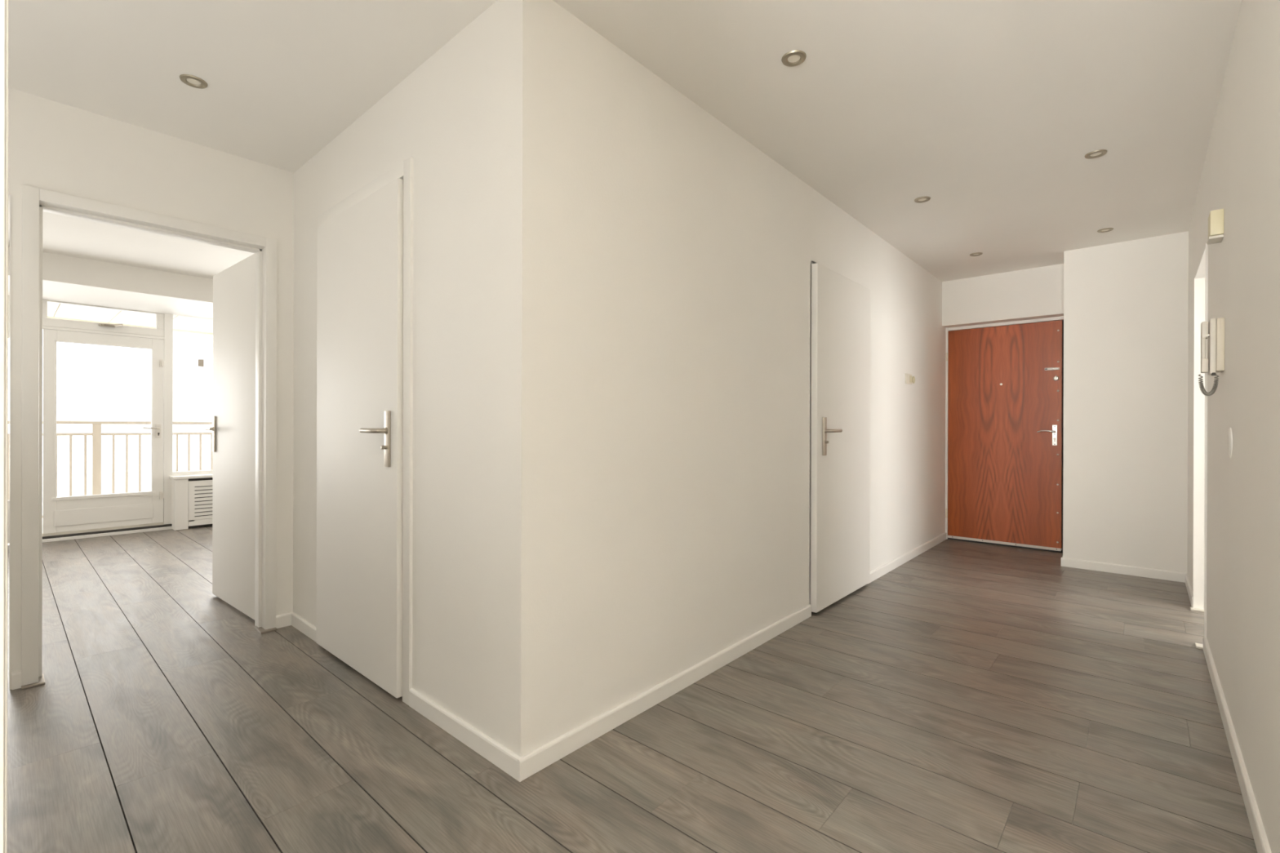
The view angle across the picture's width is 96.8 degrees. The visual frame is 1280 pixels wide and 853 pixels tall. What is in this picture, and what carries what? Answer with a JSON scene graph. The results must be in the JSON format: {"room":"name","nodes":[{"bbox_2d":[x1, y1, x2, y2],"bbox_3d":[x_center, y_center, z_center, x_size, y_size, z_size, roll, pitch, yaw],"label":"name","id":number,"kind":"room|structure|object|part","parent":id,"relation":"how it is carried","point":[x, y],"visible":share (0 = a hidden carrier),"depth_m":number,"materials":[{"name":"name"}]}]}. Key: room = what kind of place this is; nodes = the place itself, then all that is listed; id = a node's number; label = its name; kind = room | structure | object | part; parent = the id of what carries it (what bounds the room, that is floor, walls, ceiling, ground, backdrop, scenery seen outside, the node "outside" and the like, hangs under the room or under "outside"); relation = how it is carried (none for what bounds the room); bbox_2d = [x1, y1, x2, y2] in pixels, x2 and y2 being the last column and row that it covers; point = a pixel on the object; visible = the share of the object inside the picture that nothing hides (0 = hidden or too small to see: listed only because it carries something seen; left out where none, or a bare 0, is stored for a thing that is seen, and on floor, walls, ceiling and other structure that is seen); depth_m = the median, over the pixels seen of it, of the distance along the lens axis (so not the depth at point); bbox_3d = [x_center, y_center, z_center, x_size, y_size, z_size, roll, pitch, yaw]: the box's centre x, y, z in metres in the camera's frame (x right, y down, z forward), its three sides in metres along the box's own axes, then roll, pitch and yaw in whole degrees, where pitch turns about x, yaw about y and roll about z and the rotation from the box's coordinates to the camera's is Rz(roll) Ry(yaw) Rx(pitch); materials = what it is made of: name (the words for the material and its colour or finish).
{"room":"apartment hallway","nodes":[
{"label":"apartment hallway","id":0,"kind":"room"},
{"bbox_2d":[8,246,213,319],"bbox_3d":[-4.782,-1.273,5.236,1.050,0.220,4.000,0,0,42],"label":"wall","id":1,"kind":"structure","parent":0,"point":[70,279],"depth_m":5.00,"materials":[{"name":"paint"}]},
{"bbox_2d":[47,302,213,335],"bbox_3d":[-5.835,-1.385,6.302,1.720,0.315,6.400,0,0,42],"label":"ceiling","id":2,"kind":"structure","parent":0,"point":[184,324],"depth_m":6.57,"materials":[{"name":"concrete"}]},
{"bbox_3d":[-6.248,-1.283,5.783,1.650,0.060,0.455,0,0,42],"label":"ceiling panel","id":3,"kind":"part","parent":2,"relation":"part of","materials":[{"name":"concrete"}]},
{"bbox_3d":[-5.941,-1.282,6.130,1.650,0.060,0.455,0,0,42],"label":"ceiling panel","id":4,"kind":"part","parent":2,"relation":"part of","materials":[{"name":"concrete"}]},
{"bbox_3d":[-5.634,-1.282,6.476,1.650,0.060,0.454,0,0,42],"label":"ceiling panel","id":5,"kind":"part","parent":2,"relation":"part of","materials":[{"name":"concrete"}]},
{"bbox_3d":[-5.329,-1.282,6.820,1.650,0.060,0.454,0,0,42],"label":"ceiling panel","id":6,"kind":"part","parent":2,"relation":"part of","materials":[{"name":"concrete"}]},
{"bbox_3d":[-4.796,-1.281,7.423,1.650,0.060,1.144,0,0,42],"label":"ceiling panel","id":7,"kind":"part","parent":2,"relation":"part of","materials":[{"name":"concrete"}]},
{"bbox_2d":[8,87,293,689],"bbox_3d":[-0.961,-0.144,4.188,0.100,2.455,7.500,0,0,42],"label":"wall","id":8,"kind":"structure","parent":0,"point":[54,146],"depth_m":2.62,"materials":[{"name":"paint"}]},
{"bbox_2d":[8,194,11,688],"bbox_3d":[-2.597,0.063,2.343,0.106,2.009,0.002,0,0,42],"label":"trim","id":9,"kind":"structure","parent":8,"relation":"attached to","point":[11,194],"depth_m":2.31,"materials":[{"name":"paint"}]},
{"bbox_2d":[21,184,276,685],"bbox_3d":[-2.577,0.038,2.994,0.965,2.057,0.940,0,0,42],"label":"door","id":10,"kind":"structure","parent":8,"relation":"in","point":[243,428],"depth_m":3.00,"materials":[{"name":"paint"}]},
{"bbox_3d":[-2.633,0.015,3.485,0.140,0.026,0.051,0,0,42],"label":"lever","id":11,"kind":"part","parent":10,"relation":"part of","materials":[{"name":"silver metal"}]},
{"bbox_3d":[-2.656,0.047,3.545,0.037,0.222,0.011,0,0,39],"label":"handle plate","id":12,"kind":"part","parent":10,"relation":"part of","materials":[{"name":"silver metal"}]},
{"bbox_2d":[11,612,292,689],"bbox_3d":[-2.215,1.038,2.693,0.012,0.066,1.023,0,0,42],"label":"baseboard","id":13,"kind":"structure","parent":8,"relation":"attached to","point":[285,620],"depth_m":3.01,"materials":[{"name":"paint"}]},
{"bbox_2d":[293,0,503,745],"bbox_3d":[-1.123,-0.143,2.477,1.927,2.455,0.098,0,0,42],"label":"wall","id":14,"kind":"structure","parent":0,"point":[446,115],"depth_m":2.03,"materials":[{"name":"paint"}]},
{"bbox_2d":[315,155,413,705],"bbox_3d":[-1.239,0.017,2.511,0.965,2.115,0.180,0,0,42],"label":"door","id":15,"kind":"structure","parent":14,"relation":"in","point":[365,241],"depth_m":2.38,"materials":[{"name":"paint"}]},
{"bbox_3d":[-1.068,0.017,2.274,0.145,0.026,0.052,0,0,42],"label":"lever","id":16,"kind":"part","parent":15,"relation":"part of","materials":[{"name":"silver metal"}]},
{"bbox_3d":[-1.014,0.083,2.247,0.015,0.015,0.020,0,0,42],"label":"privacy knob","id":17,"kind":"part","parent":15,"relation":"part of","materials":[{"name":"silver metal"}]},
{"bbox_3d":[-1.004,0.049,2.257,0.037,0.222,0.011,0,0,42],"label":"handle plate","id":18,"kind":"part","parent":15,"relation":"part of","materials":[{"name":"silver metal"}]},
{"bbox_2d":[291,612,520,780],"bbox_3d":[-1.127,1.041,2.404,2.025,0.066,0.012,0,0,42],"label":"baseboard","id":19,"kind":"structure","parent":14,"relation":"attached to","point":[492,751],"depth_m":1.95,"materials":[{"name":"paint"}]},
{"bbox_2d":[8,0,1241,281],"bbox_3d":[-0.690,-1.429,2.548,11.000,0.120,9.800,0,0,42],"label":"ceiling","id":20,"kind":"structure","parent":0,"point":[990,111],"depth_m":2.29,"materials":[{"name":"paint"}]},
{"bbox_2d":[179,74,208,88],"bbox_3d":[-1.772,-1.370,2.257,0.089,0.012,0.089,0,0,42],"label":"recessed light","id":21,"kind":"object","parent":20,"relation":"in","point":[193,81],"visible":1,"depth_m":2.25,"materials":[{"name":"silver metal"}]},
{"bbox_2d":[781,49,806,66],"bbox_3d":[0.570,-1.364,2.106,0.089,0.012,0.089,0,0,42],"label":"recessed light","id":22,"kind":"object","parent":20,"relation":"in","point":[793,58],"visible":1,"depth_m":2.10,"materials":[{"name":"silver metal"}]},
{"bbox_2d":[914,195,930,203],"bbox_3d":[1.694,-1.362,3.409,0.089,0.012,0.089,0,0,42],"label":"recessed light","id":23,"kind":"object","parent":20,"relation":"in","point":[921,199],"visible":1,"depth_m":3.40,"materials":[{"name":"silver metal"}]},
{"bbox_2d":[969,252,982,256],"bbox_3d":[2.654,-1.360,4.488,0.089,0.012,0.089,0,0,42],"label":"recessed light","id":24,"kind":"object","parent":20,"relation":"in","point":[976,254],"visible":1,"depth_m":4.48,"materials":[{"name":"silver metal"}]},
{"bbox_2d":[1084,149,1106,159],"bbox_3d":[2.276,-1.360,2.837,0.089,0.012,0.089,0,0,42],"label":"recessed light","id":25,"kind":"object","parent":20,"relation":"in","point":[1096,153],"visible":1,"depth_m":2.83,"materials":[{"name":"silver metal"}]},
{"bbox_2d":[1097,227,1113,232],"bbox_3d":[3.219,-1.358,3.930,0.089,0.012,0.089,0,0,42],"label":"recessed light","id":26,"kind":"object","parent":20,"relation":"in","point":[1106,229],"visible":1,"depth_m":3.92,"materials":[{"name":"silver metal"}]},
{"bbox_2d":[7,525,1257,852],"bbox_3d":[-0.698,1.136,2.550,11.000,0.120,9.800,0,0,42],"label":"floor","id":27,"kind":"structure","parent":0,"point":[966,697],"depth_m":1.95,"materials":[{"name":"grey laminate"}]},
{"bbox_2d":[21,673,44,689],"bbox_3d":[-2.538,1.066,2.376,0.125,0.009,0.067,0,0,42],"label":"baseboard","id":28,"kind":"structure","parent":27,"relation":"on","point":[41,680],"depth_m":2.35,"materials":[{"name":"white wood"}]},
{"bbox_2d":[169,473,212,530],"bbox_3d":[-4.357,0.787,6.345,0.187,0.546,1.372,0,0,42],"label":"radiator cover","id":29,"kind":"object","parent":27,"relation":"on","point":[191,499],"visible":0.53,"depth_m":5.89,"materials":[{"name":"paint"}]},
{"bbox_3d":[-4.799,0.799,5.855,0.175,0.519,0.018,0,0,42],"label":"panel","id":30,"kind":"part","parent":29,"relation":"part of","materials":[{"name":"paint"}]},
{"bbox_3d":[-4.264,0.799,6.341,0.014,0.465,1.234,0,0,42],"label":"panel","id":31,"kind":"part","parent":29,"relation":"part of","materials":[{"name":"paint"}]},
{"bbox_2d":[253,626,277,634],"bbox_3d":[-1.979,1.067,3.003,0.130,0.009,0.074,0,0,42],"label":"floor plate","id":32,"kind":"object","parent":27,"relation":"on","point":[260,629],"visible":0.69,"depth_m":2.97,"materials":[{"name":"silver metal"}]},
{"bbox_2d":[1190,606,1204,612],"bbox_3d":[3.305,1.081,3.342,0.098,0.009,0.052,0,0,42],"label":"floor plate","id":33,"kind":"object","parent":27,"relation":"on","point":[1191,608],"visible":0.56,"depth_m":3.35,"materials":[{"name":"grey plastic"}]},
{"bbox_2d":[1195,643,1203,649],"bbox_3d":[2.775,1.080,2.771,0.094,0.009,0.065,0,0,42],"label":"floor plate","id":34,"kind":"object","parent":27,"relation":"on","point":[1198,646],"visible":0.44,"depth_m":2.78,"materials":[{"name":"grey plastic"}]},
{"bbox_2d":[502,0,946,756],"bbox_3d":[1.322,-0.138,3.711,0.098,2.455,5.188,0,0,42],"label":"wall","id":35,"kind":"structure","parent":0,"point":[657,335],"depth_m":2.21,"materials":[{"name":"paint"}]},
{"bbox_2d":[517,532,946,782],"bbox_3d":[1.284,1.047,3.590,0.012,0.066,4.985,0,0,42],"label":"baseboard","id":36,"kind":"structure","parent":35,"relation":"attached to","point":[540,758],"depth_m":2.23,"materials":[{"name":"paint"}]},
{"bbox_2d":[809,261,871,613],"bbox_3d":[1.262,0.065,3.571,0.184,2.030,0.887,0,0,42],"label":"door","id":37,"kind":"structure","parent":35,"relation":"in","point":[841,322],"depth_m":3.48,"materials":[{"name":"paint"}]},
{"bbox_3d":[1.231,0.065,3.598,0.092,2.030,0.887,0,0,42],"label":"frame","id":38,"kind":"part","parent":37,"relation":"part of","materials":[{"name":"paint"}]},
{"bbox_3d":[1.072,0.057,3.302,0.011,0.222,0.037,0,0,42],"label":"handle plate","id":39,"kind":"part","parent":37,"relation":"part of","materials":[{"name":"silver metal"}]},
{"bbox_3d":[1.133,0.025,3.325,0.052,0.026,0.141,0,0,42],"label":"lever","id":40,"kind":"part","parent":37,"relation":"part of","materials":[{"name":"silver metal"}]},
{"bbox_2d":[905,373,915,384],"bbox_3d":[2.177,-0.382,4.591,0.013,0.079,0.237,0,0,42],"label":"light switch","id":41,"kind":"object","parent":35,"relation":"attached to","point":[908,379],"visible":1,"depth_m":4.58,"materials":[{"name":"beige plastic"}]},
{"bbox_2d":[905,373,911,384],"bbox_3d":[2.166,-0.384,4.582,0.010,0.080,0.155,0,0,42],"label":"switch plate","id":42,"kind":"object","parent":41,"relation":"attached to","point":[908,376],"depth_m":4.56,"materials":[{"name":"beige plastic"}]},
{"bbox_2d":[942,263,1063,328],"bbox_3d":[3.282,-1.153,5.124,0.957,0.417,0.235,0,0,42],"label":"wall","id":43,"kind":"structure","parent":0,"point":[1035,293],"depth_m":5.02,"materials":[{"name":"paint"}]},
{"bbox_2d":[945,315,1063,552],"bbox_3d":[3.306,0.054,5.157,0.958,2.060,0.130,0,0,42],"label":"door","id":44,"kind":"structure","parent":43,"relation":"attached to","point":[1004,411],"depth_m":5.14,"materials":[{"name":"red wood"}]},
{"bbox_3d":[3.520,0.045,4.918,0.136,0.029,0.054,0,0,42],"label":"lever","id":45,"kind":"part","parent":44,"relation":"part of","materials":[{"name":"silver metal"}]},
{"bbox_3d":[3.579,0.075,4.905,0.036,0.178,0.006,0,0,42],"label":"handle plate","id":46,"kind":"part","parent":44,"relation":"part of","materials":[{"name":"silver metal"}]},
{"bbox_2d":[952,355,1062,550],"bbox_3d":[3.641,-0.133,5.075,1.942,2.455,0.170,0,0,42],"label":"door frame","id":47,"kind":"structure","parent":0,"point":[1062,356],"depth_m":4.94,"materials":[{"name":"paint"}]},
{"bbox_2d":[1062,231,1188,573],"bbox_3d":[3.763,-0.137,4.424,0.697,2.445,0.642,0,0,42],"label":"wall","id":48,"kind":"structure","parent":0,"point":[1126,304],"depth_m":4.16,"materials":[{"name":"paint"}]},
{"bbox_2d":[1060,555,1186,582],"bbox_3d":[3.715,1.053,4.384,0.709,0.066,0.544,0,0,42],"label":"baseboard","id":49,"kind":"structure","parent":48,"relation":"attached to","point":[1068,562],"depth_m":4.17,"materials":[{"name":"paint"}]},
{"bbox_2d":[1186,0,1279,852],"bbox_3d":[2.514,-0.133,2.413,0.100,2.455,5.550,0,0,42],"label":"wall","id":50,"kind":"structure","parent":0,"point":[1240,176],"depth_m":1.69,"materials":[{"name":"paint"}]},
{"bbox_2d":[1192,243,1208,636],"bbox_3d":[3.059,0.097,3.033,0.111,1.973,0.842,0,0,42],"label":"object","id":51,"kind":"structure","parent":50,"relation":"attached to","point":[1201,279],"depth_m":3.35,"materials":[{"name":"paint"}]},
{"bbox_2d":[1198,317,1224,395],"bbox_3d":[2.242,-0.269,2.233,0.071,0.299,0.110,0,0,42],"label":"intercom","id":52,"kind":"object","parent":50,"relation":"attached to","point":[1213,330],"visible":1,"depth_m":2.20,"materials":[{"name":"plastic"}]},
{"bbox_3d":[2.220,-0.163,2.219,0.058,0.087,0.017,0,0,42],"label":"cord","id":53,"kind":"part","parent":52,"relation":"part of","materials":[{"name":"grey plastic"}]},
{"bbox_2d":[1207,208,1223,244],"bbox_3d":[2.281,-0.791,2.253,0.041,0.110,0.100,0,0,42],"label":"door chime","id":54,"kind":"object","parent":50,"relation":"attached to","point":[1215,219],"visible":1,"depth_m":2.22,"materials":[{"name":"beige plastic"}]},
{"bbox_2d":[1207,234,1223,244],"bbox_3d":[2.281,-0.741,2.253,0.041,0.011,0.092,0,0,42],"label":"grille","id":55,"kind":"object","parent":54,"relation":"attached to","point":[1212,238],"depth_m":2.23,"materials":[{"name":"grey plastic"}]},
{"bbox_2d":[1185,573,1271,852],"bbox_3d":[2.216,1.051,2.166,0.012,0.066,4.788,0,0,42],"label":"baseboard","id":56,"kind":"structure","parent":50,"relation":"attached to","point":[1260,839],"depth_m":1.77,"materials":[{"name":"paint"}]},
{"bbox_2d":[1226,427,1232,458],"bbox_3d":[2.093,0.059,2.018,0.006,0.110,0.110,0,0,42],"label":"cover plate","id":57,"kind":"object","parent":50,"relation":"attached to","point":[1229,440],"visible":1,"depth_m":1.99,"materials":[{"name":"paint"}]},
{"bbox_3d":[-5.823,1.143,6.288,1.670,0.130,6.400,0,0,42],"label":"floor","id":58,"kind":"structure","parent":0,"visible":0},
{"bbox_2d":[8,420,213,499],"bbox_3d":[-6.147,0.507,6.576,0.060,1.138,6.200,0,0,42],"label":"balcony railing","id":59,"kind":"object","parent":58,"relation":"on","point":[96,433],"visible":0.18,"depth_m":6.50,"materials":[{"name":"metal"}]},
{"bbox_3d":[-6.214,0.525,6.500,0.060,1.102,0.074,0,0,42],"label":"post","id":60,"kind":"part","parent":59,"relation":"part of","materials":[{"name":"metal"}]},
{"bbox_3d":[-6.145,-0.043,6.575,0.050,0.036,6.200,0,0,42],"label":"rail","id":61,"kind":"part","parent":59,"relation":"part of","materials":[{"name":"metal"}]},
{"bbox_3d":[-6.146,0.088,6.575,0.040,0.030,6.200,0,0,42],"label":"rail","id":62,"kind":"part","parent":59,"relation":"part of","materials":[{"name":"metal"}]},
{"bbox_3d":[-5.216,-0.157,5.619,0.100,2.455,4.000,0,0,42],"label":"wall","id":63,"kind":"structure","parent":0,"visible":0},
{"bbox_2d":[7,295,9,543],"bbox_3d":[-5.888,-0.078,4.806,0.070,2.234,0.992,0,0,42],"label":"door hinge","id":64,"kind":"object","parent":63,"relation":"in","point":[8,295],"depth_m":5.06,"materials":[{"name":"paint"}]},
{"bbox_2d":[42,328,164,533],"bbox_3d":[-5.185,0.045,5.528,0.114,1.880,0.855,0,0,42],"label":"door","id":65,"kind":"structure","parent":63,"relation":"in","point":[77,513],"depth_m":5.47,"materials":[{"name":"paint"}]},
{"bbox_3d":[-5.189,0.855,5.525,0.006,0.150,0.710,0,0,42],"label":"raised panel","id":66,"kind":"part","parent":65,"relation":"part of","materials":[{"name":"paint"}]},
{"bbox_3d":[-4.997,0.695,5.724,0.006,0.034,0.251,0,0,42],"label":"bolt rod","id":67,"kind":"part","parent":65,"relation":"part of","materials":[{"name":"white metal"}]},
{"bbox_3d":[-4.933,0.018,5.745,0.045,0.020,0.145,0,0,24],"label":"lever","id":68,"kind":"part","parent":65,"relation":"part of","materials":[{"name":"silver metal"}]},
{"bbox_3d":[-4.927,0.046,5.816,0.008,0.140,0.042,0,0,42],"label":"handle plate","id":69,"kind":"part","parent":65,"relation":"part of","materials":[{"name":"white metal"}]},
{"bbox_2d":[42,299,164,337],"bbox_3d":[-5.196,-1.058,5.536,0.135,0.267,0.864,0,0,42],"label":"window","id":70,"kind":"structure","parent":63,"relation":"in","point":[119,328],"depth_m":5.51,"materials":[{"name":"paint"}]},
{"bbox_3d":[-5.150,-0.992,5.535,0.065,0.038,0.169,0,0,42],"label":"transom handle","id":71,"kind":"part","parent":70,"relation":"part of","materials":[{"name":"silver metal"}]},
{"bbox_2d":[42,313,173,542],"bbox_3d":[-5.206,-0.066,5.550,0.145,2.252,1.030,0,0,42],"label":"trim","id":72,"kind":"structure","parent":63,"relation":"attached to","point":[167,339],"depth_m":5.86,"materials":[{"name":"paint"}]},
{"bbox_2d":[173,470,212,479],"bbox_3d":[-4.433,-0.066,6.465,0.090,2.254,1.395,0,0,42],"label":"window sill","id":73,"kind":"structure","parent":63,"relation":"in","point":[198,472],"depth_m":6.04,"materials":[{"name":"paint"}]},
{"bbox_3d":[-4.424,-0.338,6.459,0.070,1.709,1.393,0,0,42],"label":"frame","id":74,"kind":"part","parent":73,"relation":"part of","materials":[{"name":"paint"}]},
{"bbox_2d":[198,359,204,366],"bbox_3d":[-4.724,-0.684,6.115,0.004,0.080,0.050,0,0,42],"label":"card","id":75,"kind":"object","parent":73,"relation":"attached to","point":[201,362],"visible":1,"depth_m":6.12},
{"bbox_3d":[-0.801,-0.140,-0.060,0.100,2.455,1.152,0,0,42],"label":"wall","id":76,"kind":"structure","parent":0,"visible":0},
{"bbox_2d":[0,0,8,852],"bbox_3d":[-0.452,-0.143,0.328,0.137,2.443,0.116,0,0,42],"label":"trim","id":77,"kind":"structure","parent":76,"relation":"attached to","point":[4,4],"depth_m":0.33,"materials":[{"name":"paint"}]},
{"label":"outside","id":78,"kind":"structure","parent":0,"visible":0},
{"bbox_2d":[42,468,210,501],"bbox_3d":[-63.346,9.948,57.489,151.800,0.200,160.000,0,0,42],"label":"ground","id":79,"kind":"structure","parent":78,"point":[63,481],"depth_m":97.92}
]}

